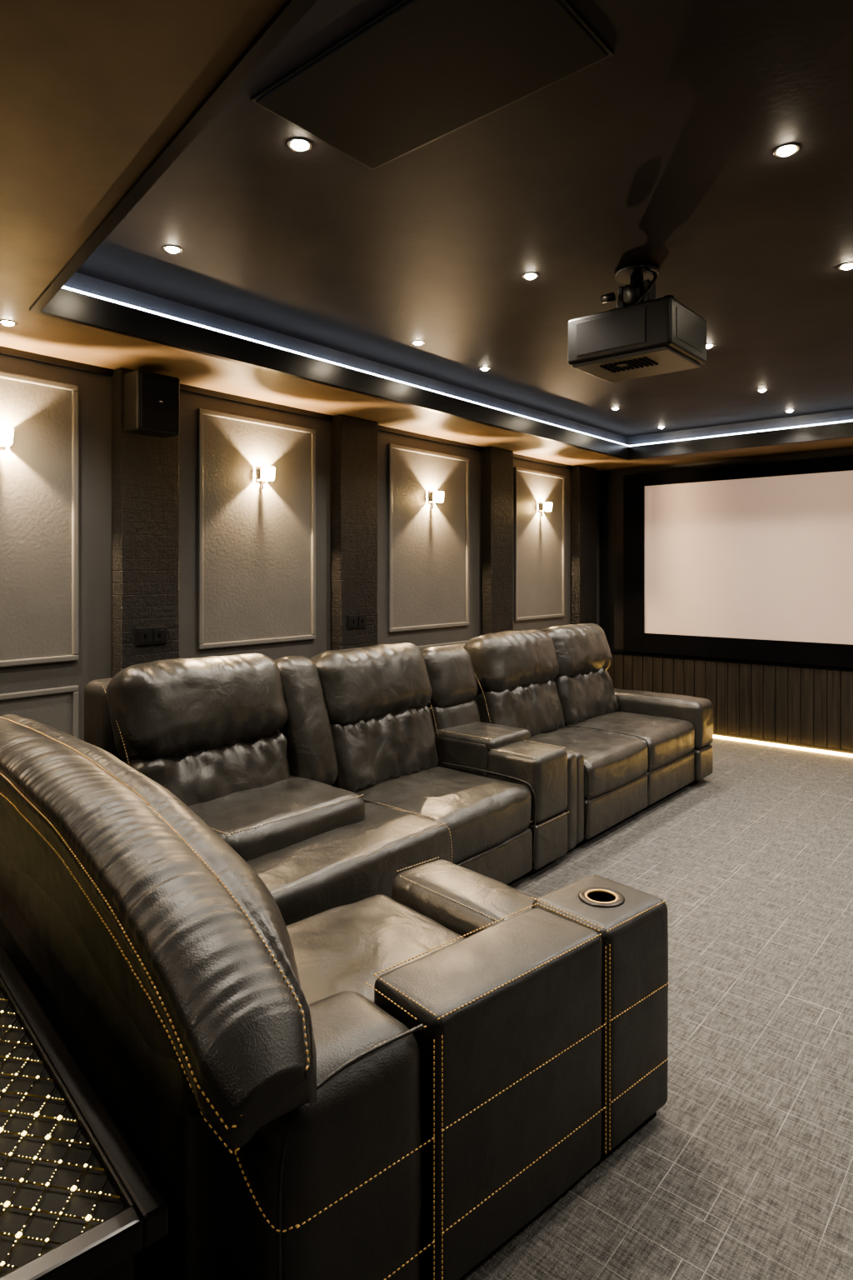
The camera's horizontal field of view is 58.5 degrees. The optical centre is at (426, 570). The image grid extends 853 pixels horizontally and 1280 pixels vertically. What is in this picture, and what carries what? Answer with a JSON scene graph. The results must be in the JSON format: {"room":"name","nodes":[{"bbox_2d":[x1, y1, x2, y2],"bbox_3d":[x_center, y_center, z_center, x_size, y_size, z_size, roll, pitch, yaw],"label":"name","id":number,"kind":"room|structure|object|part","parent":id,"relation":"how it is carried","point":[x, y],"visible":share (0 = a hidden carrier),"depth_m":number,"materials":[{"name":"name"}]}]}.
{"room":"home theater","nodes":[
{"label":"home theater","id":0,"kind":"room"},
{"bbox_2d":[0,354,599,740],"bbox_3d":[-1.140,0.075,4.385,0.100,2.850,8.800,0,0,40],"label":"wall","id":1,"kind":"structure","parent":0,"point":[94,662],"depth_m":4.15,"materials":[{"name":"paint"}]},
{"bbox_2d":[0,425,14,456],"bbox_3d":[-1.868,-0.568,3.349,0.117,0.125,0.080,0,0,40],"label":"wall sconce","id":2,"kind":"object","parent":1,"relation":"attached to","point":[6,432],"visible":1,"depth_m":3.31,"materials":[{"name":"metal"}]},
{"bbox_2d":[0,377,71,660],"bbox_3d":[-1.948,-0.230,3.352,0.008,1.264,0.764,0,0,40],"label":"wall panel","id":3,"kind":"object","parent":1,"relation":"attached to","point":[36,469],"depth_m":3.51,"materials":[{"name":"leather"}]},
{"bbox_2d":[0,691,71,734],"bbox_3d":[-1.948,0.925,3.352,0.008,0.694,0.764,0,0,40],"label":"wall panel","id":4,"kind":"object","parent":1,"relation":"attached to","point":[52,710],"depth_m":3.55,"materials":[{"name":"leather"}]},
{"bbox_2d":[0,370,78,667],"bbox_3d":[-1.943,-0.230,3.347,0.022,1.320,0.820,0,0,40],"label":"trim","id":5,"kind":"structure","parent":1,"relation":"attached to","point":[74,388],"depth_m":3.63,"materials":[{"name":"paint"}]},
{"bbox_2d":[0,685,78,738],"bbox_3d":[-1.943,0.925,3.347,0.022,0.750,0.820,0,0,40],"label":"trim","id":6,"kind":"structure","parent":1,"relation":"attached to","point":[73,689],"depth_m":3.59,"materials":[{"name":"paint"}]},
{"bbox_2d":[197,408,315,649],"bbox_3d":[-0.977,-0.230,4.482,0.022,1.320,0.840,0,0,40],"label":"trim","id":7,"kind":"structure","parent":1,"relation":"attached to","point":[201,412],"depth_m":4.22,"materials":[{"name":"paint"}]},
{"bbox_2d":[203,414,311,644],"bbox_3d":[-0.982,-0.230,4.487,0.008,1.264,0.784,0,0,40],"label":"wall panel","id":8,"kind":"object","parent":1,"relation":"attached to","point":[257,542],"depth_m":4.45,"materials":[{"name":"leather"}]},
{"bbox_2d":[255,466,275,489],"bbox_3d":[-0.935,-0.542,4.446,0.117,0.125,0.080,0,0,40],"label":"wall sconce","id":9,"kind":"object","parent":1,"relation":"attached to","point":[266,473],"visible":1,"depth_m":4.42,"materials":[{"name":"metal"}]},
{"bbox_3d":[-0.976,-0.565,4.481,0.008,0.080,0.060,0,0,40],"label":"plate","id":10,"kind":"part","parent":9,"relation":"part of","materials":[{"name":"metal"}]},
{"bbox_3d":[-0.967,-0.504,4.474,0.016,0.049,0.012,0,0,40],"label":"stem","id":11,"kind":"part","parent":9,"relation":"part of","materials":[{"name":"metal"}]},
{"bbox_2d":[0,345,601,474],"bbox_3d":[-1.093,-0.985,4.344,0.025,0.030,8.800,0,0,40],"label":"trim","id":12,"kind":"structure","parent":1,"relation":"attached to","point":[3,350],"depth_m":4.38,"materials":[{"name":"brown wood"}]},
{"bbox_2d":[111,367,596,677],"bbox_3d":[-0.435,0.250,5.058,0.099,2.498,6.380,0,0,40],"label":"pilasters","id":13,"kind":"object","parent":1,"relation":"attached to","point":[145,469],"visible":0.47,"depth_m":4.88,"materials":[{"name":"brown brick"}]},
{"bbox_2d":[135,626,167,645],"bbox_3d":[-1.390,0.330,3.849,0.014,0.084,0.170,0,0,40],"label":"power outlet","id":14,"kind":"object","parent":13,"relation":"attached to","point":[148,636],"visible":1,"depth_m":3.84,"materials":[{"name":"black plastic"}]},
{"bbox_2d":[124,369,179,438],"bbox_3d":[-1.359,-0.820,3.764,0.171,0.290,0.230,0,0,40],"label":"wall speaker","id":15,"kind":"object","parent":13,"relation":"attached to","point":[152,400],"visible":1,"depth_m":3.69,"materials":[{"name":"black plastic"}]},
{"bbox_2d":[347,614,366,628],"bbox_3d":[-0.450,0.330,4.953,0.014,0.084,0.170,0,0,40],"label":"power outlet","id":16,"kind":"object","parent":13,"relation":"attached to","point":[353,621],"visible":1,"depth_m":4.94,"materials":[{"name":"black plastic"}]},
{"bbox_2d":[388,443,469,632],"bbox_3d":[0.034,-0.230,5.670,0.022,1.320,0.920,0,0,40],"label":"trim","id":17,"kind":"structure","parent":1,"relation":"attached to","point":[391,447],"depth_m":5.51,"materials":[{"name":"paint"}]},
{"bbox_2d":[392,448,465,628],"bbox_3d":[0.029,-0.230,5.675,0.008,1.264,0.864,0,0,40],"label":"wall panel","id":18,"kind":"object","parent":1,"relation":"attached to","point":[429,544],"depth_m":5.65,"materials":[{"name":"leather"}]},
{"bbox_2d":[428,491,444,509],"bbox_3d":[0.076,-0.522,5.634,0.117,0.125,0.080,0,0,40],"label":"wall sconce","id":19,"kind":"object","parent":1,"relation":"attached to","point":[439,496],"visible":1,"depth_m":5.61,"materials":[{"name":"metal"}]},
{"bbox_2d":[417,640,468,649],"bbox_3d":[0.034,0.925,5.670,0.022,0.750,0.920,0,0,40],"label":"trim","id":20,"kind":"structure","parent":1,"relation":"attached to","point":[423,647],"depth_m":5.74,"materials":[{"name":"paint"}]},
{"bbox_2d":[514,466,564,620],"bbox_3d":[1.026,-0.230,6.835,0.022,1.320,0.820,0,0,40],"label":"trim","id":21,"kind":"structure","parent":1,"relation":"attached to","point":[517,469],"depth_m":6.54,"materials":[{"name":"paint"}]},
{"bbox_2d":[518,470,562,617],"bbox_3d":[1.020,-0.230,6.840,0.008,1.264,0.764,0,0,40],"label":"wall panel","id":22,"kind":"object","parent":1,"relation":"attached to","point":[540,538],"depth_m":6.81,"materials":[{"name":"leather"}]},
{"bbox_2d":[539,502,552,516],"bbox_3d":[1.068,-0.547,6.799,0.117,0.125,0.080,0,0,40],"label":"wall sconce","id":23,"kind":"object","parent":1,"relation":"attached to","point":[547,507],"visible":1,"depth_m":6.78,"materials":[{"name":"metal"}]},
{"bbox_2d":[0,0,852,471],"bbox_3d":[1.243,-1.000,2.356,6.160,0.001,8.800,0,0,40],"label":"ceiling soffit","id":24,"kind":"structure","parent":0,"point":[92,92],"depth_m":1.83,"materials":[{"name":"paint"}]},
{"bbox_2d":[0,320,17,325],"bbox_3d":[-1.687,-1.000,3.064,0.068,0.026,0.068,0,0,40],"label":"recessed light","id":25,"kind":"object","parent":24,"relation":"attached to","point":[7,322],"visible":0.98,"depth_m":3.05,"materials":[{"name":"metal"}]},
{"bbox_2d":[29,0,852,459],"bbox_3d":[1.666,-1.009,2.961,4.760,0.042,5.991,0,0,40],"label":"trim","id":26,"kind":"structure","parent":24,"relation":"attached to","point":[292,12],"depth_m":2.92,"materials":[{"name":"black paint"}]},
{"bbox_2d":[49,288,852,454],"bbox_3d":[1.665,-1.050,2.959,4.810,0.100,6.046,0,0,40],"label":"trim","id":27,"kind":"structure","parent":24,"relation":"attached to","point":[64,297],"depth_m":4.21,"materials":[{"name":"black paint"}]},
{"bbox_2d":[61,285,852,446],"bbox_3d":[1.667,-1.107,2.962,4.736,0.015,5.965,0,0,40],"label":"led strip","id":28,"kind":"object","parent":27,"relation":"attached to","point":[63,287],"visible":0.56,"depth_m":4.33,"materials":[{"name":"white plastic"}]},
{"bbox_2d":[75,0,852,436],"bbox_3d":[1.243,-1.275,2.356,6.360,0.150,9.000,0,0,40],"label":"ceiling","id":29,"kind":"structure","parent":0,"point":[659,151],"depth_m":2.64,"materials":[{"name":"paint"}]},
{"bbox_2d":[163,245,182,253],"bbox_3d":[-0.947,-1.200,2.837,0.068,0.026,0.068,0,0,40],"label":"recessed light","id":30,"kind":"object","parent":29,"relation":"in","point":[172,249],"visible":0.99,"depth_m":2.83,"materials":[{"name":"metal"}]},
{"bbox_2d":[287,137,312,151],"bbox_3d":[-0.357,-1.200,2.142,0.068,0.026,0.068,0,0,40],"label":"recessed light","id":31,"kind":"object","parent":29,"relation":"in","point":[298,145],"visible":1,"depth_m":2.13,"materials":[{"name":"metal"}]},
{"bbox_2d":[411,340,424,344],"bbox_3d":[-0.044,-1.200,3.999,0.068,0.026,0.068,0,0,40],"label":"recessed light","id":32,"kind":"object","parent":29,"relation":"in","point":[416,342],"visible":0.95,"depth_m":3.99,"materials":[{"name":"metal"}]},
{"bbox_2d":[250,0,614,169],"bbox_3d":[-0.006,-1.194,1.844,0.780,0.012,0.440,0,0,40],"label":"ceiling panel","id":33,"kind":"object","parent":29,"relation":"attached to","point":[415,73],"depth_m":1.81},
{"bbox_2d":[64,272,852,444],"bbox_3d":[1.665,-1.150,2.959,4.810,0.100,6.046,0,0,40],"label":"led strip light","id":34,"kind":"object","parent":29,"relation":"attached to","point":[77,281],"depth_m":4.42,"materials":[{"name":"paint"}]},
{"bbox_2d":[479,366,490,370],"bbox_3d":[0.346,-1.200,4.511,0.068,0.026,0.068,0,0,40],"label":"recessed light","id":35,"kind":"object","parent":29,"relation":"in","point":[484,368],"visible":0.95,"depth_m":4.50,"materials":[{"name":"metal"}]},
{"bbox_2d":[522,272,539,279],"bbox_3d":[0.423,-1.200,3.094,0.068,0.026,0.068,0,0,40],"label":"recessed light","id":36,"kind":"object","parent":29,"relation":"in","point":[529,275],"visible":0.98,"depth_m":3.08,"materials":[{"name":"metal"}]},
{"bbox_2d":[568,261,706,382],"bbox_3d":[0.850,-1.003,3.049,0.432,0.394,0.394,0,0,40],"label":"ceiling projector","id":37,"kind":"object","parent":29,"relation":"hanging from","point":[645,335],"depth_m":2.94,"materials":[{"name":"black plastic"}]},
{"bbox_2d":[706,344,714,348],"bbox_3d":[1.500,-1.200,4.055,0.068,0.026,0.068,0,0,40],"label":"recessed light","id":38,"kind":"object","parent":29,"relation":"in","point":[708,346],"visible":0.57,"depth_m":4.04,"materials":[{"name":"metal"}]},
{"bbox_2d":[756,389,768,392],"bbox_3d":[2.229,-1.200,5.049,0.068,0.026,0.068,0,0,40],"label":"recessed light","id":39,"kind":"object","parent":29,"relation":"in","point":[760,390],"visible":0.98,"depth_m":5.04,"materials":[{"name":"metal"}]},
{"bbox_2d":[774,143,799,157],"bbox_3d":[1.027,-1.200,2.170,0.068,0.026,0.068,0,0,40],"label":"recessed light","id":40,"kind":"object","parent":29,"relation":"in","point":[788,149],"visible":1,"depth_m":2.16,"materials":[{"name":"metal"}]},
{"bbox_2d":[838,262,852,269],"bbox_3d":[1.658,-1.200,2.993,0.068,0.026,0.068,0,0,40],"label":"recessed light","id":41,"kind":"object","parent":29,"relation":"in","point":[847,266],"visible":0.99,"depth_m":2.98,"materials":[{"name":"metal"}]},
{"bbox_2d":[463,737,852,1279],"bbox_3d":[1.243,1.550,2.356,6.360,0.100,9.000,0,0,40],"label":"floor","id":42,"kind":"structure","parent":0,"point":[745,1169],"depth_m":2.40,"materials":[{"name":"carpet"}]},
{"bbox_2d":[0,942,168,1279],"bbox_3d":[-1.383,1.250,1.849,0.620,0.500,2.260,0,0,-41],"label":"console table","id":43,"kind":"object","parent":42,"relation":"on","point":[77,1202],"visible":1,"depth_m":1.29,"materials":[{"name":"black paint"}]},
{"bbox_2d":[0,987,126,1276],"bbox_3d":[-1.383,1.025,1.849,0.540,0.010,2.180,0,0,-41],"label":"tray","id":44,"kind":"object","parent":43,"relation":"on","point":[56,1185],"depth_m":1.31,"materials":[{"name":"black paint"}]},
{"bbox_2d":[0,714,668,1279],"bbox_3d":[-0.583,1.008,2.493,1.376,0.983,2.349,0,0,-41],"label":"recliner sofa","id":45,"kind":"object","parent":42,"relation":"on","point":[380,1087],"visible":1,"depth_m":1.60,"materials":[{"name":"grey leather"}]},
{"bbox_2d":[0,714,316,1151],"bbox_3d":[-0.967,0.784,2.155,0.351,0.534,2.345,0,0,-41],"label":"cushion","id":46,"kind":"object","parent":45,"relation":"on","point":[176,957],"depth_m":1.51,"materials":[{"name":"grey leather"}]},
{"bbox_3d":[-0.207,1.191,1.502,0.373,0.591,0.287,0,0,-41],"label":"arm","id":47,"kind":"part","parent":45,"relation":"part of","materials":[{"name":"grey leather"}]},
{"bbox_2d":[285,894,465,1004],"bbox_3d":[-0.198,1.175,2.063,0.699,0.300,0.651,0,0,-41],"label":"seat cushion","id":48,"kind":"object","parent":45,"relation":"on","point":[342,948],"depth_m":2.14,"materials":[{"name":"leather"}]},
{"bbox_3d":[0.160,1.185,1.791,0.562,0.583,0.235,0,0,-41],"label":"arm","id":49,"kind":"part","parent":45,"relation":"part of","materials":[{"name":"grey leather"}]},
{"bbox_2d":[578,886,624,907],"bbox_3d":[0.480,0.934,2.087,0.126,0.086,0.126,0,0,40],"label":"cup holder","id":50,"kind":"object","parent":45,"relation":"on","point":[588,897],"depth_m":2.10,"materials":[{"name":"gold metal"}]},
{"bbox_2d":[83,623,713,925],"bbox_3d":[0.355,0.925,4.219,1.192,1.150,4.050,0,0,40],"label":"recliner sofa","id":51,"kind":"object","parent":42,"relation":"on","point":[332,774],"visible":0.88,"depth_m":3.53,"materials":[{"name":"leather"}]},
{"bbox_2d":[105,653,287,760],"bbox_3d":[-0.924,0.549,3.131,0.360,0.398,0.734,0,0,40],"label":"headrest pillow","id":52,"kind":"object","parent":51,"relation":"on","point":[232,707],"depth_m":2.96,"materials":[{"name":"leather"}]},
{"bbox_2d":[123,731,289,806],"bbox_3d":[-0.875,0.890,3.088,0.342,0.415,0.720,0,0,40],"label":"lumbar pillow","id":53,"kind":"object","parent":51,"relation":"on","point":[206,773],"depth_m":2.99,"materials":[{"name":"leather"}]},
{"bbox_2d":[188,775,364,860],"bbox_3d":[-0.673,1.048,2.996,0.619,0.342,0.697,0,0,40],"label":"seat cushion","id":54,"kind":"object","parent":51,"relation":"on","point":[263,818],"depth_m":2.86,"materials":[{"name":"leather"}]},
{"bbox_2d":[310,642,432,726],"bbox_3d":[-0.293,0.578,3.872,0.366,0.396,0.743,0,0,40],"label":"headrest pillow","id":55,"kind":"object","parent":51,"relation":"on","point":[380,685],"depth_m":3.71,"materials":[{"name":"leather"}]},
{"bbox_2d":[330,705,438,792],"bbox_3d":[-0.248,0.889,3.839,0.346,0.418,0.728,0,0,40],"label":"lumbar pillow","id":56,"kind":"object","parent":51,"relation":"on","point":[375,747],"depth_m":3.67,"materials":[{"name":"leather"}]},
{"bbox_2d":[355,766,531,864],"bbox_3d":[-0.001,1.140,3.619,0.778,0.268,0.745,0,0,40],"label":"seat cushion","id":57,"kind":"object","parent":51,"relation":"on","point":[488,818],"depth_m":3.46,"materials":[{"name":"leather"}]},
{"bbox_3d":[0.305,0.895,4.123,0.400,0.086,0.365,0,0,40],"label":"console lid","id":58,"kind":"part","parent":51,"relation":"part of","materials":[{"name":"leather"}]},
{"bbox_2d":[463,629,559,693],"bbox_3d":[0.546,0.577,4.850,0.361,0.396,0.768,0,0,40],"label":"headrest pillow","id":59,"kind":"object","parent":51,"relation":"on","point":[506,662],"depth_m":4.65,"materials":[{"name":"leather"}]},
{"bbox_2d":[474,680,564,736],"bbox_3d":[0.590,0.891,4.810,0.350,0.414,0.745,0,0,40],"label":"lumbar pillow","id":60,"kind":"object","parent":51,"relation":"on","point":[534,706],"depth_m":4.64,"materials":[{"name":"leather"}]},
{"bbox_3d":[0.502,1.200,4.165,0.693,0.508,0.105,0,0,40],"label":"console arm","id":61,"kind":"part","parent":51,"relation":"part of","materials":[{"name":"leather"}]},
{"bbox_3d":[0.566,1.210,4.252,0.678,0.488,0.100,0,0,40],"label":"console arm","id":62,"kind":"part","parent":51,"relation":"part of","materials":[{"name":"leather"}]},
{"bbox_2d":[540,623,612,677],"bbox_3d":[1.034,0.581,5.428,0.357,0.397,0.752,0,0,40],"label":"headrest pillow","id":63,"kind":"object","parent":51,"relation":"on","point":[582,650],"depth_m":5.26,"materials":[{"name":"leather"}]},
{"bbox_2d":[554,667,619,725],"bbox_3d":[1.078,0.892,5.392,0.342,0.424,0.729,0,0,40],"label":"lumbar pillow","id":64,"kind":"object","parent":51,"relation":"on","point":[586,695],"depth_m":5.21,"materials":[{"name":"leather"}]},
{"bbox_2d":[529,727,648,799],"bbox_3d":[0.837,1.139,4.599,0.777,0.268,0.769,0,0,40],"label":"seat cushion","id":65,"kind":"object","parent":51,"relation":"on","point":[616,766],"depth_m":4.42,"materials":[{"name":"leather"}]},
{"bbox_2d":[565,711,694,770],"bbox_3d":[1.329,1.142,5.177,0.777,0.270,0.750,0,0,40],"label":"seat cushion","id":66,"kind":"object","parent":51,"relation":"on","point":[669,737],"depth_m":5.01,"materials":[{"name":"leather"}]},
{"bbox_3d":[1.644,1.075,5.594,0.867,0.358,0.284,0,0,40],"label":"arm","id":67,"kind":"part","parent":51,"relation":"part of","materials":[{"name":"leather"}]},
{"bbox_3d":[1.639,1.343,5.594,0.853,0.215,0.273,0,0,40],"label":"arm","id":68,"kind":"part","parent":51,"relation":"part of","materials":[{"name":"leather"}]},
{"bbox_2d":[713,731,852,754],"bbox_3d":[4.087,1.475,5.573,6.000,0.050,0.014,0,0,40],"label":"channel","id":69,"kind":"object","parent":42,"relation":"on","point":[714,732],"visible":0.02,"depth_m":6.45,"materials":[{"name":"black metal"}]},
{"bbox_2d":[713,735,852,757],"bbox_3d":[4.075,1.486,5.560,6.000,0.020,0.022,0,0,40],"label":"led strip","id":70,"kind":"object","parent":42,"relation":"on","point":[714,736],"visible":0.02,"depth_m":6.43,"materials":[{"name":"white plastic"}]},
{"bbox_2d":[599,448,852,649],"bbox_3d":[4.128,0.075,5.745,6.360,2.850,0.100,0,0,40],"label":"wall","id":71,"kind":"structure","parent":0,"point":[611,482],"depth_m":7.58,"materials":[{"name":"paint"}]},
{"bbox_2d":[606,648,852,750],"bbox_3d":[4.100,1.120,5.620,6.040,0.680,0.125,0,0,40],"label":"wainscot","id":72,"kind":"structure","parent":71,"relation":"attached to","point":[812,705],"depth_m":6.59,"materials":[{"name":"brown wood"}]},
{"bbox_3d":[4.100,0.792,5.620,6.040,0.025,0.125,0,0,40],"label":"cap rail","id":73,"kind":"part","parent":72,"relation":"part of","materials":[{"name":"black wood"}]},
{"bbox_2d":[623,455,852,668],"bbox_3d":[3.331,-0.075,6.252,3.630,1.710,0.120,0,0,40],"label":"projection screen","id":74,"kind":"object","parent":71,"relation":"attached to","point":[754,562],"visible":1,"depth_m":6.68,"materials":[{"name":"fabric"}]}
]}

